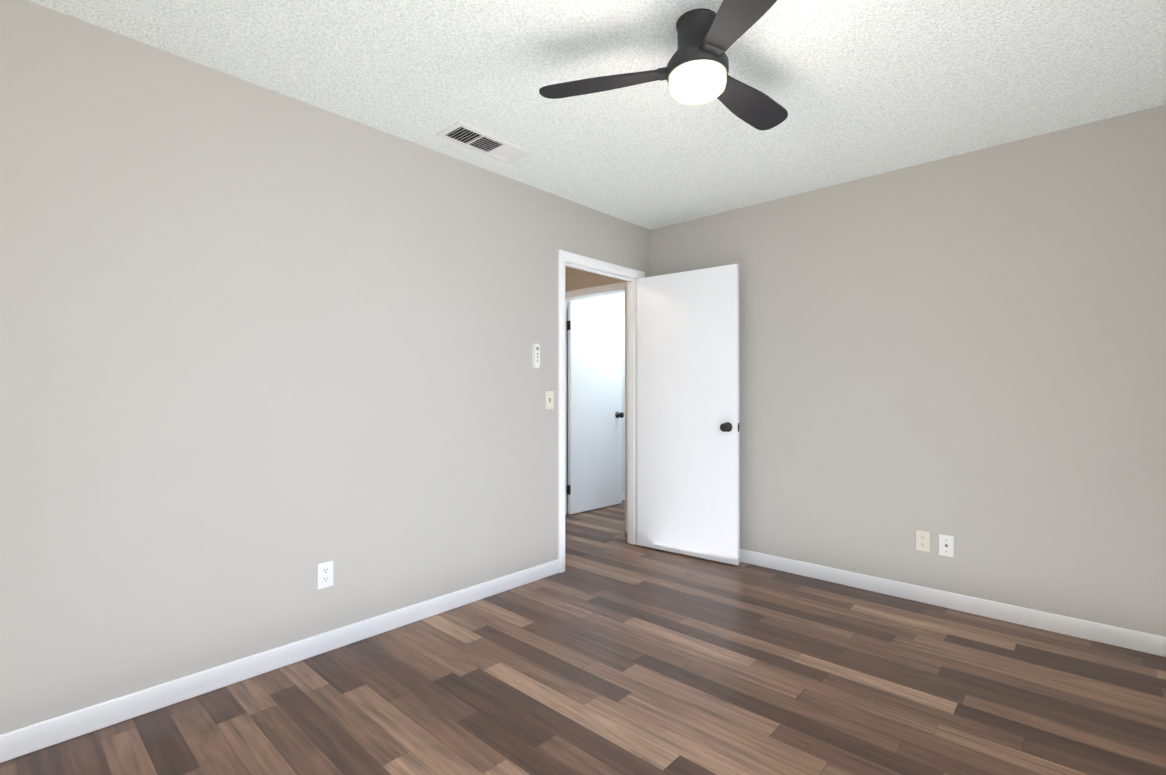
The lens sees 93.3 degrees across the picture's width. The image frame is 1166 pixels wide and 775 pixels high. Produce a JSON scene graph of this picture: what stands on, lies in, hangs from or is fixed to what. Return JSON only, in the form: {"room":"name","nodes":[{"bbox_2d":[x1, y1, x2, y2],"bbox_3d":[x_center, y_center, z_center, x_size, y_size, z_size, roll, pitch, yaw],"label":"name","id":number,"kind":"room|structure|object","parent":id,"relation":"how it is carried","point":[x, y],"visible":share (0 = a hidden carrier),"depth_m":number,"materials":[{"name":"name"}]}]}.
{"room":"empty bedroom","nodes":[
{"label":"empty bedroom","id":0,"kind":"room"},
{"bbox_2d":[0,0,651,733],"bbox_3d":[-0.858,-0.030,2.885,0.100,2.440,4.180,0,-1,43],"label":"wall","id":1,"kind":"structure","parent":0,"point":[264,352],"depth_m":2.22,"materials":[{"name":"beige paint"}]},
{"bbox_2d":[0,559,558,762],"bbox_3d":[-1.190,1.142,2.431,0.013,0.088,3.056,0,-1,43],"label":"baseboard","id":2,"kind":"structure","parent":1,"relation":"attached to","point":[68,726],"depth_m":2.20,"materials":[{"name":"white wood"}]},
{"bbox_2d":[317,560,332,588],"bbox_3d":[-1.156,0.841,2.473,0.009,0.115,0.070,0,-1,43],"label":"electrical outlet","id":3,"kind":"object","parent":1,"relation":"attached to","point":[324,574],"visible":1,"depth_m":2.47,"materials":[{"name":"white plastic"}]},
{"bbox_2d":[532,343,539,368],"bbox_3d":[-0.288,-0.196,3.416,0.022,0.158,0.050,0,-1,43],"label":"remote","id":4,"kind":"object","parent":1,"relation":"attached to","point":[535,355],"visible":1,"depth_m":3.40,"materials":[{"name":"white plastic"}]},
{"bbox_2d":[545,391,553,408],"bbox_3d":[-0.208,0.080,3.503,0.019,0.115,0.070,0,-1,43],"label":"light switch","id":5,"kind":"object","parent":1,"relation":"attached to","point":[549,399],"visible":1,"depth_m":3.50,"materials":[{"name":"beige plastic"}]},
{"bbox_2d":[558,249,644,572],"bbox_3d":[0.115,0.153,3.945,0.138,2.092,0.926,0,-1,43],"label":"trim","id":6,"kind":"structure","parent":1,"relation":"attached to","point":[630,276],"depth_m":4.01,"materials":[{"name":"white wood"}]},
{"bbox_2d":[637,264,739,565],"bbox_3d":[0.729,0.181,3.939,0.812,2.016,0.186,0,-1,39],"label":"bedroom door","id":7,"kind":"structure","parent":1,"relation":"in","point":[688,483],"depth_m":3.90,"materials":[{"name":"white paint"}]},
{"bbox_2d":[0,500,1165,774],"bbox_3d":[0.596,1.219,2.815,4.680,0.060,6.300,0,-1,43],"label":"floor","id":8,"kind":"structure","parent":0,"point":[610,650],"depth_m":2.12,"materials":[{"name":"laminate"}]},
{"bbox_2d":[565,266,624,291],"bbox_3d":[-0.866,-0.030,2.954,0.004,2.440,4.310,0,-1,43],"label":"wall","id":9,"kind":"structure","parent":0,"point":[576,279],"depth_m":3.89,"materials":[{"name":"beige paint"}]},
{"bbox_2d":[567,292,624,503],"bbox_3d":[0.335,-0.005,5.911,0.120,2.440,1.890,0,-1,43],"label":"door frame","id":10,"kind":"structure","parent":0,"point":[616,301],"depth_m":5.89,"materials":[{"name":"paint"}]},
{"bbox_2d":[567,301,623,513],"bbox_3d":[0.131,0.194,5.484,0.186,2.016,0.755,0,-1,45],"label":"hall door","id":11,"kind":"structure","parent":10,"relation":"in","point":[595,414],"depth_m":5.44,"materials":[{"name":"white paint"}]},
{"bbox_2d":[565,281,626,532],"bbox_3d":[0.097,0.161,4.923,0.919,2.092,0.148,0,-1,43],"label":"trim","id":12,"kind":"structure","parent":10,"relation":"attached to","point":[607,289],"depth_m":4.83,"materials":[{"name":"white wood"}]},
{"bbox_2d":[567,492,624,512],"bbox_3d":[0.411,1.171,5.916,0.013,0.088,1.786,0,-1,43],"label":"baseboard","id":13,"kind":"structure","parent":10,"relation":"attached to","point":[623,493],"depth_m":5.92,"materials":[{"name":"white wood"}]},
{"bbox_2d":[29,0,1165,229],"bbox_3d":[0.596,-1.291,2.837,4.680,0.080,6.300,0,-1,43],"label":"ceiling","id":14,"kind":"structure","parent":0,"point":[859,88],"depth_m":2.22,"materials":[{"name":"paint"}]},
{"bbox_2d":[436,121,530,163],"bbox_3d":[-0.501,-1.247,2.826,0.200,0.011,0.460,0,-1,43],"label":"ceiling vent","id":15,"kind":"object","parent":14,"relation":"in","point":[466,136],"visible":1,"depth_m":2.81,"materials":[{"name":"white metal"}]},
{"bbox_2d":[539,0,787,129],"bbox_3d":[0.455,-1.128,1.992,1.019,0.260,0.928,0,-1,43],"label":"ceiling fan","id":16,"kind":"object","parent":14,"relation":"hanging from","point":[695,71],"visible":1,"depth_m":1.85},
{"bbox_2d":[652,104,1165,636],"bbox_3d":[1.771,-0.027,3.240,3.270,2.440,0.100,0,-1,43],"label":"wall","id":17,"kind":"structure","parent":0,"point":[970,347],"depth_m":2.91,"materials":[{"name":"beige paint"}]},
{"bbox_2d":[916,530,929,551],"bbox_3d":[1.885,0.851,3.053,0.070,0.115,0.009,0,-1,43],"label":"electrical outlet","id":18,"kind":"object","parent":17,"relation":"attached to","point":[922,540],"visible":1,"depth_m":3.05,"materials":[{"name":"beige plastic"}]},
{"bbox_2d":[939,534,953,556],"bbox_3d":[1.963,0.856,2.976,0.070,0.115,0.017,0,-1,43],"label":"outlet","id":19,"kind":"object","parent":17,"relation":"attached to","point":[946,545],"visible":1,"depth_m":2.98,"materials":[{"name":"white plastic"}]},
{"bbox_2d":[740,549,1165,656],"bbox_3d":[1.719,1.148,3.196,3.260,0.088,0.020,0,-1,43],"label":"baseboard","id":20,"kind":"structure","parent":17,"relation":"attached to","point":[1149,643],"depth_m":2.88,"materials":[{"name":"white wood"}]}
]}

